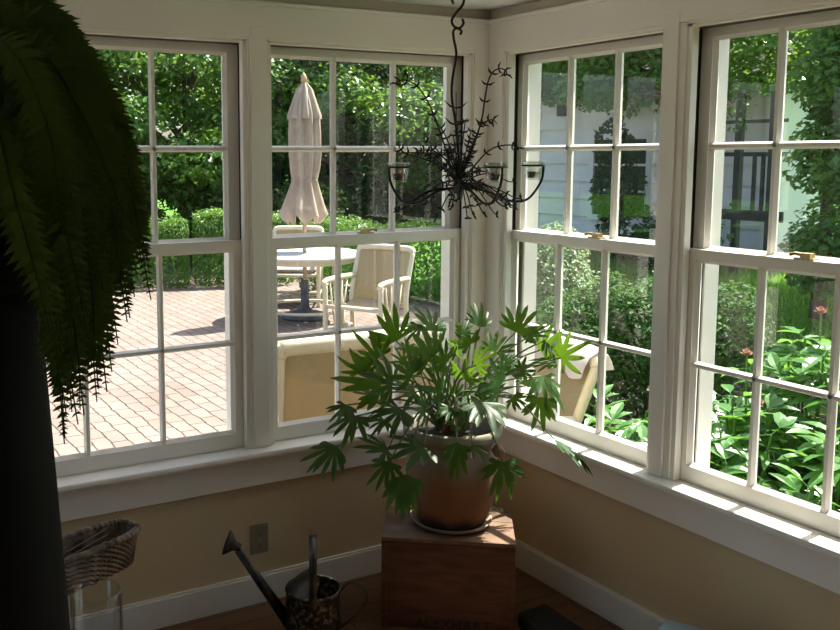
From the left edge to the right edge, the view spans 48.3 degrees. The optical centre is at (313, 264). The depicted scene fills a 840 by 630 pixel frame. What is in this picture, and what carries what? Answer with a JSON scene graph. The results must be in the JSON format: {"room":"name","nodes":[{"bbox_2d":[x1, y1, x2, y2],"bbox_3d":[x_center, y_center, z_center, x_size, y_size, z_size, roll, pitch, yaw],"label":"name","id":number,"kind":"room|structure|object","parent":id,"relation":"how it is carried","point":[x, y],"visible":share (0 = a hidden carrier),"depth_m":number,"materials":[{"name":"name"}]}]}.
{"room":"sunroom","nodes":[
{"label":"sunroom","id":0,"kind":"room"},
{"bbox_2d":[61,457,411,617],"bbox_3d":[-1.202,0.187,2.890,4.285,2.482,0.135,-4,8,-28],"label":"wall","id":1,"kind":"structure","parent":0,"point":[180,543],"depth_m":3.40,"materials":[{"name":"beige paint"}]},
{"bbox_2d":[46,34,243,477],"bbox_3d":[-0.682,-0.083,3.175,1.080,1.600,0.178,-4,8,-28],"label":"window","id":2,"kind":"structure","parent":1,"relation":"in","point":[89,461],"depth_m":3.24,"materials":[{"name":"beige paint"}]},
{"bbox_2d":[79,27,253,448],"bbox_3d":[-0.630,-0.044,3.083,0.962,1.484,0.040,-4,8,-28],"label":"trim","id":3,"kind":"structure","parent":1,"relation":"attached to","point":[244,50],"depth_m":3.26,"materials":[{"name":"beige paint"}]},
{"bbox_2d":[70,544,381,629],"bbox_3d":[-1.163,1.272,2.950,4.284,0.112,0.014,-4,8,-28],"label":"baseboard","id":4,"kind":"structure","parent":1,"relation":"attached to","point":[204,601],"depth_m":3.38,"materials":[{"name":"beige paint"}]},
{"bbox_2d":[58,434,408,521],"bbox_3d":[-1.157,0.812,2.882,4.284,0.118,0.046,-4,8,-28],"label":"trim","id":5,"kind":"structure","parent":1,"relation":"attached to","point":[94,501],"depth_m":3.28,"materials":[{"name":"beige paint"}]},
{"bbox_2d":[250,522,267,554],"bbox_3d":[-0.203,1.019,3.447,0.074,0.112,0.009,-4,8,-28],"label":"wall outlet","id":6,"kind":"object","parent":1,"relation":"attached to","point":[258,533],"visible":1,"depth_m":3.44,"materials":[{"name":"plastic"}]},
{"bbox_2d":[255,528,263,536],"bbox_3d":[-0.202,0.996,3.442,0.033,0.033,0.003,-4,8,-28],"label":"socket","id":7,"kind":"object","parent":6,"relation":"attached to","point":[259,532],"depth_m":3.44,"materials":[{"name":"plastic"}]},
{"bbox_2d":[256,541,263,549],"bbox_3d":[-0.201,1.044,3.448,0.033,0.033,0.003,-4,8,-28],"label":"socket","id":8,"kind":"object","parent":6,"relation":"attached to","point":[259,544],"depth_m":3.45,"materials":[{"name":"plastic"}]},
{"bbox_2d":[249,26,269,448],"bbox_3d":[-0.198,-0.080,3.306,0.060,1.500,0.036,-4,8,-28],"label":"trim","id":9,"kind":"structure","parent":1,"relation":"attached to","point":[257,39],"depth_m":3.29,"materials":[{"name":"beige paint"}]},
{"bbox_2d":[57,412,484,492],"bbox_3d":[-1.147,0.743,2.863,4.293,0.024,0.094,-4,8,-28],"label":"trim","id":10,"kind":"structure","parent":1,"relation":"attached to","point":[159,468],"depth_m":3.24,"materials":[{"name":"beige paint"}]},
{"bbox_2d":[56,0,489,50],"bbox_3d":[-1.164,-0.784,2.697,4.284,0.124,0.042,-4,8,-28],"label":"trim","id":11,"kind":"structure","parent":1,"relation":"attached to","point":[286,21],"depth_m":3.25,"materials":[{"name":"beige paint"}]},
{"bbox_2d":[221,45,463,441],"bbox_3d":[0.175,-0.140,3.634,1.091,1.600,0.178,-4,8,-28],"label":"window","id":12,"kind":"structure","parent":1,"relation":"in","point":[448,233],"depth_m":3.57,"materials":[{"name":"beige paint"}]},
{"bbox_2d":[266,38,473,444],"bbox_3d":[0.227,-0.101,3.542,0.959,1.484,0.040,-4,8,-28],"label":"trim","id":13,"kind":"structure","parent":1,"relation":"attached to","point":[468,55],"depth_m":3.47,"materials":[{"name":"beige paint"}]},
{"bbox_2d":[255,0,490,19],"bbox_3d":[-1.173,-0.868,2.705,4.284,0.042,0.004,-4,8,-28],"label":"trim","id":14,"kind":"structure","parent":1,"relation":"attached to","point":[353,4],"depth_m":3.50,"materials":[{"name":"beige paint"}]},
{"bbox_2d":[468,42,488,411],"bbox_3d":[0.661,-0.137,3.766,0.072,1.500,0.036,-4,8,-28],"label":"trim","id":15,"kind":"structure","parent":1,"relation":"attached to","point":[481,53],"depth_m":3.73,"materials":[{"name":"beige paint"}]},
{"bbox_2d":[155,567,623,629],"bbox_3d":[-0.152,1.596,1.067,4.320,0.100,4.335,-4,8,-28],"label":"floor","id":16,"kind":"structure","parent":0,"point":[530,592],"depth_m":3.39,"materials":[{"name":"brown wood"}]},
{"bbox_2d":[0,227,70,629],"bbox_3d":[-0.524,0.724,1.390,0.460,1.559,0.460,-4,8,-28],"label":"pedestal","id":17,"kind":"object","parent":16,"relation":"on","point":[33,586],"visible":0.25,"depth_m":1.27,"materials":[{"name":"black wood"}]},
{"bbox_2d":[0,0,153,443],"bbox_3d":[-0.543,-0.096,1.269,0.625,0.654,0.696,-3,7,-22],"label":"potted fern","id":18,"kind":"object","parent":17,"relation":"on","point":[74,216],"visible":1,"depth_m":1.11,"materials":[{"name":"green plant"}]},
{"bbox_2d":[222,530,367,629],"bbox_3d":[-0.061,1.099,3.148,0.487,0.402,0.206,-2,7,-14],"label":"watering can","id":19,"kind":"object","parent":16,"relation":"on","point":[313,600],"visible":1,"depth_m":3.12,"materials":[{"name":"metal"}]},
{"bbox_2d":[287,568,308,598],"bbox_3d":[-0.045,1.078,3.160,0.101,0.050,0.185,0,7,0],"label":"hood","id":20,"kind":"object","parent":19,"relation":"attached to","point":[297,587],"depth_m":3.12,"materials":[{"name":"metal"}]},
{"bbox_2d":[381,506,515,629],"bbox_3d":[0.488,1.105,3.376,0.462,0.333,0.290,1,7,9],"label":"wooden crate","id":21,"kind":"object","parent":16,"relation":"on","point":[430,580],"visible":0.97,"depth_m":3.24,"materials":[{"name":"brown wood"}]},
{"bbox_2d":[300,302,594,530],"bbox_3d":[0.478,0.533,3.240,1.012,0.812,0.524,-4,8,-28],"label":"philodendron","id":22,"kind":"object","parent":21,"relation":"on","point":[454,470],"visible":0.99,"depth_m":3.20,"materials":[{"name":"plant"}]},
{"bbox_2d":[411,509,491,534],"bbox_3d":[0.500,0.925,3.375,0.294,0.024,0.294,-4,8,-28],"label":"saucer","id":23,"kind":"object","parent":21,"relation":"on","point":[414,517],"visible":0.35,"depth_m":3.27,"materials":[{"name":"ceramic"}]},
{"bbox_2d":[403,410,502,530],"bbox_3d":[0.499,0.748,3.355,0.354,0.360,0.354,-4,8,-28],"label":"pot","id":24,"kind":"object","parent":23,"relation":"on","point":[445,503],"depth_m":3.22,"materials":[{"name":"ceramic"}]},
{"bbox_2d":[518,604,583,629],"bbox_3d":[0.885,1.278,3.100,0.139,0.050,0.516,-3,7,-25],"label":"floor cushion","id":25,"kind":"object","parent":16,"relation":"on","point":[542,617],"visible":1,"depth_m":3.24,"materials":[{"name":"black fabric"}]},
{"bbox_2d":[659,620,704,629],"bbox_3d":[1.080,1.230,2.645,0.259,0.250,0.359,5,9,39],"label":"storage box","id":26,"kind":"object","parent":16,"relation":"on","point":[668,625],"visible":1,"depth_m":2.79,"materials":[{"name":"white plastic"}]},
{"bbox_3d":[-0.684,1.088,2.186,0.579,0.652,0.498,-4,8,-28],"label":"stand","id":27,"kind":"object","parent":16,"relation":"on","visible":0},
{"bbox_2d":[70,579,122,629],"bbox_3d":[-0.493,0.862,2.114,0.116,0.252,0.116,-4,8,-28],"label":"hurricane vase","id":28,"kind":"object","parent":27,"relation":"on","point":[71,599],"visible":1,"depth_m":2.10,"materials":[{"name":"clear glass"}]},
{"bbox_2d":[62,518,140,594],"bbox_3d":[-0.592,0.711,2.190,0.140,0.094,0.431,6,9,42],"label":"wicker basket","id":29,"kind":"object","parent":27,"relation":"on","point":[97,562],"visible":0.62,"depth_m":2.25,"materials":[{"name":"brown wicker"}]},
{"bbox_2d":[64,528,106,554],"bbox_3d":[-0.623,0.694,2.201,0.009,0.044,0.321,5,9,40],"label":"stalk","id":30,"kind":"object","parent":29,"relation":"in","point":[105,529],"visible":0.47,"depth_m":2.27,"materials":[{"name":"brown wicker"}]},
{"bbox_2d":[64,534,106,558],"bbox_3d":[-0.616,0.704,2.190,0.009,0.040,0.311,5,9,40],"label":"stalk","id":31,"kind":"object","parent":29,"relation":"in","point":[92,543],"visible":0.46,"depth_m":2.26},
{"bbox_2d":[373,0,539,10],"bbox_3d":[-0.161,-0.720,0.795,4.320,0.100,4.335,-4,8,-28],"label":"ceiling","id":32,"kind":"structure","parent":0,"point":[487,5],"depth_m":3.52,"materials":[{"name":"paint"}]},
{"bbox_3d":[0.463,-0.903,2.999,0.040,0.055,0.040,-4,8,-28],"label":"ceiling hook","id":33,"kind":"object","parent":32,"relation":"attached to","visible":0},
{"bbox_2d":[451,0,464,28],"bbox_3d":[0.466,-0.828,3.000,0.049,0.134,0.023,0,7,3],"label":"s-hook","id":34,"kind":"object","parent":33,"relation":"hanging from","point":[452,1],"visible":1,"depth_m":3.00,"materials":[{"name":"black metal"}]},
{"bbox_2d":[387,28,544,221],"bbox_3d":[0.489,-0.455,2.969,0.387,0.616,0.499,5,8,37],"label":"chandelier","id":35,"kind":"object","parent":34,"relation":"hanging from","point":[459,164],"visible":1,"depth_m":2.99,"materials":[{"name":"black metal"}]},
{"bbox_2d":[388,163,410,180],"bbox_3d":[0.266,-0.288,2.892,0.075,0.060,0.075,-4,8,-28],"label":"candle cup","id":36,"kind":"object","parent":35,"relation":"attached to","point":[398,176],"visible":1,"depth_m":2.88,"materials":[{"name":"clear glass"}]},
{"bbox_2d":[483,162,507,182],"bbox_3d":[0.551,-0.279,2.812,0.075,0.060,0.075,-4,8,-28],"label":"candle cup","id":37,"kind":"object","parent":35,"relation":"attached to","point":[491,176],"visible":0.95,"depth_m":2.80,"materials":[{"name":"clear glass"}]},
{"bbox_2d":[521,161,543,179],"bbox_3d":[0.714,-0.307,3.022,0.075,0.060,0.075,-4,8,-28],"label":"candle cup","id":38,"kind":"object","parent":35,"relation":"attached to","point":[532,174],"visible":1,"depth_m":3.01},
{"bbox_2d":[489,453,839,629],"bbox_3d":[1.772,0.276,2.037,0.135,2.482,4.470,-4,8,-28],"label":"wall","id":39,"kind":"structure","parent":0,"point":[676,573],"depth_m":3.13,"materials":[{"name":"beige paint"}]},
{"bbox_2d":[483,40,504,411],"bbox_3d":[0.735,-0.134,3.739,0.036,1.500,0.087,-4,8,-28],"label":"trim","id":40,"kind":"structure","parent":39,"relation":"attached to","point":[496,49],"depth_m":3.71,"materials":[{"name":"beige paint"}]},
{"bbox_2d":[491,0,585,19],"bbox_3d":[1.738,-0.776,1.820,0.004,0.042,4.334,-4,8,-28],"label":"trim","id":41,"kind":"structure","parent":39,"relation":"attached to","point":[542,4],"depth_m":3.52,"materials":[{"name":"beige paint"}]},
{"bbox_2d":[498,25,664,469],"bbox_3d":[0.948,-0.082,3.360,0.040,1.484,0.835,-4,8,-28],"label":"trim","id":42,"kind":"structure","parent":39,"relation":"attached to","point":[510,54],"depth_m":3.63,"materials":[{"name":"beige paint"}]},
{"bbox_2d":[515,538,665,629],"bbox_3d":[1.742,1.365,2.068,0.014,0.112,4.334,-4,8,-28],"label":"baseboard","id":43,"kind":"structure","parent":39,"relation":"attached to","point":[610,605],"depth_m":3.42,"materials":[{"name":"beige paint"}]},
{"bbox_2d":[508,32,729,467],"bbox_3d":[1.041,-0.117,3.414,0.178,1.600,0.968,-4,8,-28],"label":"window","id":44,"kind":"structure","parent":39,"relation":"in","point":[526,235],"depth_m":3.37,"materials":[{"name":"beige paint"}]},
{"bbox_2d":[489,0,821,49],"bbox_3d":[1.721,-0.692,1.820,0.042,0.124,4.334,-4,8,-28],"label":"trim","id":45,"kind":"structure","parent":39,"relation":"attached to","point":[588,18],"depth_m":3.15,"materials":[{"name":"beige paint"}]},
{"bbox_2d":[484,411,839,560],"bbox_3d":[1.710,0.834,1.995,0.094,0.024,4.343,-4,8,-28],"label":"trim","id":46,"kind":"structure","parent":39,"relation":"attached to","point":[812,539],"depth_m":2.90,"materials":[{"name":"beige paint"}]},
{"bbox_2d":[647,10,680,476],"bbox_3d":[1.139,-0.048,2.994,0.036,1.500,0.055,-4,8,-28],"label":"trim","id":47,"kind":"structure","parent":39,"relation":"attached to","point":[672,24],"depth_m":2.98,"materials":[{"name":"beige paint"}]},
{"bbox_2d":[495,429,839,594],"bbox_3d":[1.726,0.904,2.006,0.046,0.118,4.334,-4,8,-28],"label":"trim","id":48,"kind":"structure","parent":39,"relation":"attached to","point":[817,568],"depth_m":2.96,"materials":[{"name":"beige paint"}]},
{"bbox_2d":[662,0,839,479],"bbox_3d":[1.353,0.004,2.613,0.040,1.484,0.836,-4,8,-28],"label":"trim","id":49,"kind":"structure","parent":39,"relation":"attached to","point":[689,31],"depth_m":2.93,"materials":[{"name":"beige paint"}]},
{"bbox_2d":[679,6,839,538],"bbox_3d":[1.447,-0.031,2.666,0.178,1.600,0.960,-4,8,-28],"label":"window","id":50,"kind":"structure","parent":39,"relation":"in","point":[822,518],"depth_m":2.78,"materials":[{"name":"beige paint"}]},
{"label":"outside","id":51,"kind":"structure","parent":0,"visible":0},
{"bbox_2d":[150,199,215,259],"bbox_3d":[-12.945,-1.439,29.092,60.000,0.190,32.500,-4,8,-28],"label":"lawn","id":52,"kind":"structure","parent":51,"point":[169,212],"depth_m":29.17,"materials":[{"name":"green plant"}]},
{"bbox_2d":[95,49,220,239],"bbox_3d":[-3.941,-2.546,15.116,4.437,5.221,4.639,2,7,20],"label":"maple tree","id":53,"kind":"object","parent":52,"relation":"on","point":[142,114],"visible":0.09,"depth_m":14.92,"materials":[{"name":"green plant"}]},
{"bbox_2d":[113,53,282,227],"bbox_3d":[-3.793,-4.024,21.018,6.060,6.816,5.911,-7,9,-44],"label":"tree","id":54,"kind":"object","parent":52,"relation":"on","point":[161,195],"visible":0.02,"depth_m":20.57,"materials":[{"name":"green plant"}]},
{"bbox_2d":[149,55,360,212],"bbox_3d":[-1.459,-4.987,22.037,6.372,8.503,7.100,5,8,38],"label":"tree","id":55,"kind":"object","parent":52,"relation":"on","point":[174,120],"visible":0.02,"depth_m":21.23,"materials":[{"name":"green plant"}]},
{"bbox_2d":[164,58,401,255],"bbox_3d":[-0.599,-2.567,16.717,4.343,4.884,4.236,-4,7,-27],"label":"maple tree","id":56,"kind":"object","parent":52,"relation":"on","point":[276,173],"visible":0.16,"depth_m":15.77,"materials":[{"name":"green plant"}]},
{"bbox_2d":[271,59,433,213],"bbox_3d":[0.746,-4.040,21.004,5.911,6.816,6.060,-2,7,-15],"label":"tree","id":57,"kind":"object","parent":52,"relation":"on","point":[287,172],"visible":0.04,"depth_m":19.63,"materials":[{"name":"green plant"}]},
{"bbox_2d":[320,63,433,214],"bbox_3d":[2.304,-5.039,22.360,6.372,8.503,7.100,-3,7,-22],"label":"tree","id":58,"kind":"object","parent":52,"relation":"on","point":[421,210],"visible":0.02,"depth_m":20.66,"materials":[{"name":"green plant"}]},
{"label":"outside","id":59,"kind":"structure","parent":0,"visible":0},
{"bbox_2d":[169,257,619,353],"bbox_3d":[0.282,0.401,12.468,1.400,0.100,9.500,-4,8,-28],"label":"brick path","id":60,"kind":"structure","parent":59,"point":[294,286],"depth_m":11.43,"materials":[{"name":"red brick"}]},
{"bbox_2d":[96,49,308,261],"bbox_3d":[-2.249,-2.623,15.577,4.613,5.257,4.932,-2,7,-11],"label":"maple tree","id":61,"kind":"object","parent":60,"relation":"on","point":[209,133],"visible":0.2,"depth_m":14.72,"materials":[{"name":"green plant"}]},
{"bbox_2d":[296,214,441,304],"bbox_3d":[1.203,-0.086,11.709,2.822,1.040,1.051,4,8,30],"label":"clipped hedge","id":62,"kind":"object","parent":60,"relation":"on","point":[341,222],"visible":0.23,"depth_m":11.43,"materials":[{"name":"green plant"}]},
{"bbox_2d":[535,221,596,333],"bbox_3d":[2.194,0.212,8.451,0.855,1.208,0.848,-4,8,-28],"label":"shrub","id":63,"kind":"object","parent":60,"relation":"on","point":[547,285],"visible":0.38,"depth_m":8.33,"materials":[{"name":"green plant"}]},
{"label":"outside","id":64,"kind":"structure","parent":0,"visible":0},
{"bbox_2d":[46,260,802,468],"bbox_3d":[-6.262,1.023,7.367,15.000,0.100,12.330,-4,8,-28],"label":"brick patio","id":65,"kind":"structure","parent":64,"point":[127,414],"depth_m":7.65,"materials":[{"name":"red brick"}]},
{"bbox_2d":[123,213,191,289],"bbox_3d":[-3.607,-0.173,12.378,3.850,1.093,0.953,-3,7,-20],"label":"clipped hedge","id":66,"kind":"object","parent":65,"relation":"on","point":[185,259],"visible":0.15,"depth_m":12.63,"materials":[{"name":"green plant"}]},
{"bbox_2d":[191,206,294,286],"bbox_3d":[-1.013,-0.277,13.188,1.420,1.090,0.927,-2,7,-11],"label":"clipped hedge","id":67,"kind":"object","parent":65,"relation":"on","point":[204,215],"visible":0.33,"depth_m":12.79,"materials":[{"name":"green plant"}]},
{"bbox_2d":[273,225,323,307],"bbox_3d":[-0.220,0.010,11.385,0.652,0.937,0.746,0,7,5],"label":"armchair","id":68,"kind":"object","parent":65,"relation":"on","point":[286,229],"visible":0.37,"depth_m":11.47,"materials":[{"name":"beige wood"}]},
{"bbox_2d":[277,266,315,272],"bbox_3d":[-0.225,0.033,11.331,0.540,0.110,0.480,0,7,5],"label":"seat cushion","id":69,"kind":"object","parent":68,"relation":"on","point":[279,269],"visible":0.38,"depth_m":11.11,"materials":[{"name":"white fabric"}]},
{"bbox_2d":[281,280,328,321],"bbox_3d":[-0.099,0.384,10.345,0.540,0.430,0.540,-4,8,-28],"label":"base","id":70,"kind":"object","parent":65,"relation":"on","point":[304,308],"visible":0.88,"depth_m":10.29,"materials":[{"name":"grey metal"}]},
{"bbox_2d":[279,73,327,279],"bbox_3d":[-0.098,-0.767,10.200,0.552,2.650,0.540,-1,7,-9],"label":"patio umbrella","id":71,"kind":"object","parent":70,"relation":"on","point":[304,199],"visible":0.93,"depth_m":10.05,"materials":[{"name":"beige fabric"}]},
{"bbox_2d":[277,247,355,323],"bbox_3d":[-0.100,0.232,10.327,1.280,0.743,1.280,-4,8,-28],"label":"patio table","id":72,"kind":"object","parent":65,"relation":"on","point":[320,256],"visible":0.44,"depth_m":9.93,"materials":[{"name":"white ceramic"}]},
{"bbox_2d":[278,325,439,422],"bbox_3d":[0.192,0.760,4.869,1.090,0.962,0.686,-3,7,-21],"label":"loveseat","id":73,"kind":"object","parent":65,"relation":"on","point":[306,366],"visible":0.14,"depth_m":4.46,"materials":[{"name":"beige fabric"}]},
{"bbox_2d":[321,244,415,329],"bbox_3d":[0.531,0.296,8.918,0.652,0.937,0.746,4,8,32],"label":"armchair","id":74,"kind":"object","parent":65,"relation":"on","point":[373,263],"visible":0.8,"depth_m":9.10,"materials":[{"name":"beige fabric"}]},
{"bbox_2d":[401,352,597,423],"bbox_3d":[0.864,0.826,4.378,0.746,0.937,0.652,-2,7,-14],"label":"armchair","id":75,"kind":"object","parent":65,"relation":"on","point":[575,394],"visible":0.12,"depth_m":4.20,"materials":[{"name":"beige fabric"}]},
{"bbox_2d":[535,324,613,378],"bbox_3d":[1.182,0.400,4.412,0.181,0.171,0.600,-2,7,-14],"label":"cloth","id":76,"kind":"object","parent":75,"relation":"on","point":[588,351],"visible":0.28,"depth_m":4.18,"materials":[{"name":"white fabric"}]},
{"bbox_2d":[536,270,649,425],"bbox_3d":[1.816,0.547,6.226,0.855,1.069,0.906,0,7,1],"label":"bush","id":77,"kind":"object","parent":65,"relation":"on","point":[587,307],"visible":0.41,"depth_m":5.97,"materials":[{"name":"green plant"}]},
{"bbox_2d":[589,270,653,427],"bbox_3d":[2.228,0.526,6.163,0.810,1.121,0.939,1,7,13],"label":"bush","id":78,"kind":"object","parent":65,"relation":"on","point":[645,324],"visible":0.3,"depth_m":5.90,"materials":[{"name":"green plant"}]},
{"bbox_2d":[647,280,774,413],"bbox_3d":[2.596,0.591,6.062,0.974,1.013,0.804,-4,8,-28],"label":"bush","id":79,"kind":"object","parent":65,"relation":"on","point":[736,336],"visible":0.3,"depth_m":5.78,"materials":[{"name":"green plant"}]},
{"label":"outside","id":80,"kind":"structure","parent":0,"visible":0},
{"bbox_2d":[193,211,833,384],"bbox_3d":[14.892,-0.138,13.764,25.600,0.560,28.000,-4,8,-28],"label":"hedge","id":81,"kind":"object","parent":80,"point":[380,219],"visible":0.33,"depth_m":8.59,"materials":[{"name":"green plant"}]},
{"bbox_2d":[271,61,442,231],"bbox_3d":[0.843,-2.573,16.223,4.373,4.983,4.675,2,7,20],"label":"maple tree","id":82,"kind":"object","parent":81,"relation":"on","point":[359,86],"visible":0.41,"depth_m":15.31,"materials":[{"name":"green plant"}]},
{"bbox_2d":[318,62,442,226],"bbox_3d":[2.132,-2.867,16.769,4.848,5.452,4.729,0,7,4],"label":"maple tree","id":83,"kind":"object","parent":81,"relation":"on","point":[438,202],"visible":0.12,"depth_m":16.10,"materials":[{"name":"green plant"}]},
{"bbox_2d":[587,117,655,260],"bbox_3d":[3.759,-0.905,11.237,0.661,1.764,0.936,-4,8,-28],"label":"leafy shrub","id":84,"kind":"object","parent":81,"relation":"on","point":[629,209],"visible":0.66,"depth_m":11.21,"materials":[{"name":"green plant"}]},
{"bbox_2d":[434,248,833,377],"bbox_3d":[4.084,0.388,9.499,2.557,0.587,6.354,-4,8,-28],"label":"grass","id":85,"kind":"structure","parent":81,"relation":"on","point":[617,264],"depth_m":9.16,"materials":[{"name":"green plant"}]},
{"bbox_2d":[634,224,719,270],"bbox_3d":[3.982,-0.168,10.245,0.725,0.568,1.135,-2,7,-16],"label":"shrub","id":86,"kind":"object","parent":81,"relation":"on","point":[644,261],"visible":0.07,"depth_m":10.44,"materials":[{"name":"green plant"}]},
{"bbox_2d":[541,29,829,119],"bbox_3d":[4.269,-1.700,10.847,2.889,3.546,6.342,-3,7,-24],"label":"spreading tree","id":87,"kind":"object","parent":81,"relation":"on","point":[594,72],"visible":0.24,"depth_m":10.41,"materials":[{"name":"green plant"}]},
{"bbox_2d":[538,34,838,252],"bbox_3d":[6.195,-1.707,12.995,5.250,3.560,4.270,-4,8,-28],"label":"neighboring house","id":88,"kind":"structure","parent":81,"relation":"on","point":[644,127],"depth_m":11.76,"materials":[{"name":"white painted clapboard siding"},{"name":"dark roof shingle"}]},
{"bbox_2d":[554,97,566,115],"bbox_3d":[3.471,-2.198,12.934,0.155,0.250,0.210,-4,8,-28],"label":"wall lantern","id":89,"kind":"object","parent":88,"relation":"attached to","point":[561,111],"visible":0.36,"depth_m":12.89,"materials":[{"name":"black metal"}]},
{"bbox_2d":[721,91,788,279],"bbox_3d":[4.481,-0.853,9.972,0.085,1.940,1.300,-4,8,-28],"label":"trellis","id":90,"kind":"object","parent":81,"relation":"on","point":[735,214],"visible":0.33,"depth_m":9.75,"materials":[{"name":"grey wood"}]},
{"bbox_2d":[720,92,760,266],"bbox_3d":[4.349,-0.938,10.037,0.350,1.920,0.970,-4,8,-28],"label":"climbing vine","id":91,"kind":"object","parent":90,"relation":"attached to","point":[733,97],"visible":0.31,"depth_m":9.78,"materials":[{"name":"green plant"}]},
{"bbox_2d":[777,25,839,319],"bbox_3d":[4.744,-1.355,7.286,1.873,3.686,1.589,3,8,28],"label":"bushy tree","id":92,"kind":"object","parent":81,"relation":"on","point":[822,95],"visible":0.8,"depth_m":7.44,"materials":[{"name":"green plant"}]},
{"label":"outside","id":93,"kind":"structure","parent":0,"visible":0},
{"bbox_3d":[3.485,1.599,2.147,2.830,0.096,6.170,-4,8,-28],"label":"mulch bed","id":94,"kind":"object","parent":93,"visible":0},
{"bbox_2d":[586,419,624,428],"bbox_3d":[1.150,1.000,4.279,0.596,0.617,0.537,-3,7,-26],"label":"plant","id":95,"kind":"object","parent":94,"relation":"on","point":[594,420],"visible":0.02,"depth_m":4.29,"materials":[{"name":"green plant"}]},
{"bbox_2d":[584,402,646,444],"bbox_3d":[1.492,0.982,4.184,0.844,0.672,0.582,-6,9,-38],"label":"plant","id":96,"kind":"object","parent":94,"relation":"on","point":[615,412],"visible":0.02,"depth_m":4.21,"materials":[{"name":"green plant"}]},
{"bbox_2d":[584,384,647,441],"bbox_3d":[1.572,0.946,4.442,0.764,0.682,0.688,1,7,7],"label":"plant","id":97,"kind":"object","parent":94,"relation":"on","point":[634,432],"visible":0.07,"depth_m":4.41,"materials":[{"name":"green plant"}]},
{"bbox_2d":[637,436,646,445],"bbox_3d":[1.446,1.049,3.691,0.657,0.655,0.452,3,7,26],"label":"plant","id":98,"kind":"object","parent":94,"relation":"on","point":[644,438],"visible":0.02,"depth_m":3.83,"materials":[{"name":"green plant"}]},
{"bbox_2d":[630,409,750,422],"bbox_3d":[1.817,0.982,4.249,0.764,0.653,0.688,-3,7,-25],"label":"plant","id":99,"kind":"object","parent":94,"relation":"on","point":[747,409],"visible":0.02,"depth_m":4.18,"materials":[{"name":"green plant"}]},
{"bbox_2d":[710,398,820,492],"bbox_3d":[1.793,0.941,3.660,0.764,0.872,0.688,-4,8,-28],"label":"plant","id":100,"kind":"object","parent":94,"relation":"on","point":[793,443],"visible":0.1,"depth_m":3.63,"materials":[{"name":"green plant"}]},
{"bbox_2d":[710,400,827,489],"bbox_3d":[1.756,0.937,3.855,0.650,0.834,0.670,-6,9,-41],"label":"plant","id":101,"kind":"object","parent":94,"relation":"on","point":[782,421],"visible":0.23,"depth_m":3.69,"materials":[{"name":"green plant"}]},
{"bbox_2d":[710,348,828,468],"bbox_3d":[1.838,0.840,3.987,0.650,0.996,0.670,-4,8,-28],"label":"plant","id":102,"kind":"object","parent":94,"relation":"on","point":[743,403],"visible":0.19,"depth_m":3.84,"materials":[{"name":"green plant"}]},
{"bbox_2d":[714,326,839,484],"bbox_3d":[2.085,0.817,3.954,0.486,1.047,0.705,-2,7,-15],"label":"plant","id":103,"kind":"object","parent":94,"relation":"on","point":[818,379],"visible":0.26,"depth_m":3.87,"materials":[{"name":"green plant"}]},
{"bbox_2d":[720,442,839,506],"bbox_3d":[1.687,1.048,3.396,0.657,0.724,0.452,3,7,24],"label":"plant","id":104,"kind":"object","parent":94,"relation":"on","point":[793,484],"visible":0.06,"depth_m":3.33,"materials":[{"name":"green plant"}]},
{"bbox_2d":[733,421,839,512],"bbox_3d":[1.948,0.962,3.569,0.670,0.850,0.650,2,7,18],"label":"plant","id":105,"kind":"object","parent":94,"relation":"on","point":[815,475],"visible":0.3,"depth_m":3.47,"materials":[{"name":"green plant"}]},
{"bbox_2d":[750,306,839,504],"bbox_3d":[2.132,0.751,3.992,0.702,1.171,0.486,-2,7,-15],"label":"plant","id":106,"kind":"object","parent":94,"relation":"on","point":[774,361],"visible":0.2,"depth_m":3.90,"materials":[{"name":"green plant"}]},
{"bbox_2d":[797,370,839,502],"bbox_3d":[2.256,0.894,3.652,0.486,0.965,0.702,-3,7,-23],"label":"plant","id":107,"kind":"object","parent":94,"relation":"on","point":[825,377],"visible":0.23,"depth_m":3.78,"materials":[{"name":"green plant"}]},
{"bbox_2d":[804,485,838,511],"bbox_3d":[1.864,1.116,3.274,0.537,0.613,0.596,-2,7,-13],"label":"plant","id":108,"kind":"object","parent":94,"relation":"on","point":[819,493],"visible":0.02,"depth_m":3.37,"materials":[{"name":"green plant"}]},
{"bbox_2d":[811,345,839,432],"bbox_3d":[2.556,0.824,4.171,0.486,0.979,0.705,-7,9,-44],"label":"plant","id":109,"kind":"object","parent":94,"relation":"on","point":[826,360],"visible":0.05,"depth_m":4.24,"materials":[{"name":"green plant"}]},
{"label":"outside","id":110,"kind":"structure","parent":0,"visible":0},
{"bbox_2d":[605,355,839,431],"bbox_3d":[4.674,1.334,4.381,1.400,0.094,9.000,-4,8,-28],"label":"mulch border","id":111,"kind":"object","parent":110,"point":[735,381],"depth_m":6.86,"materials":[{"name":"brown soil"}]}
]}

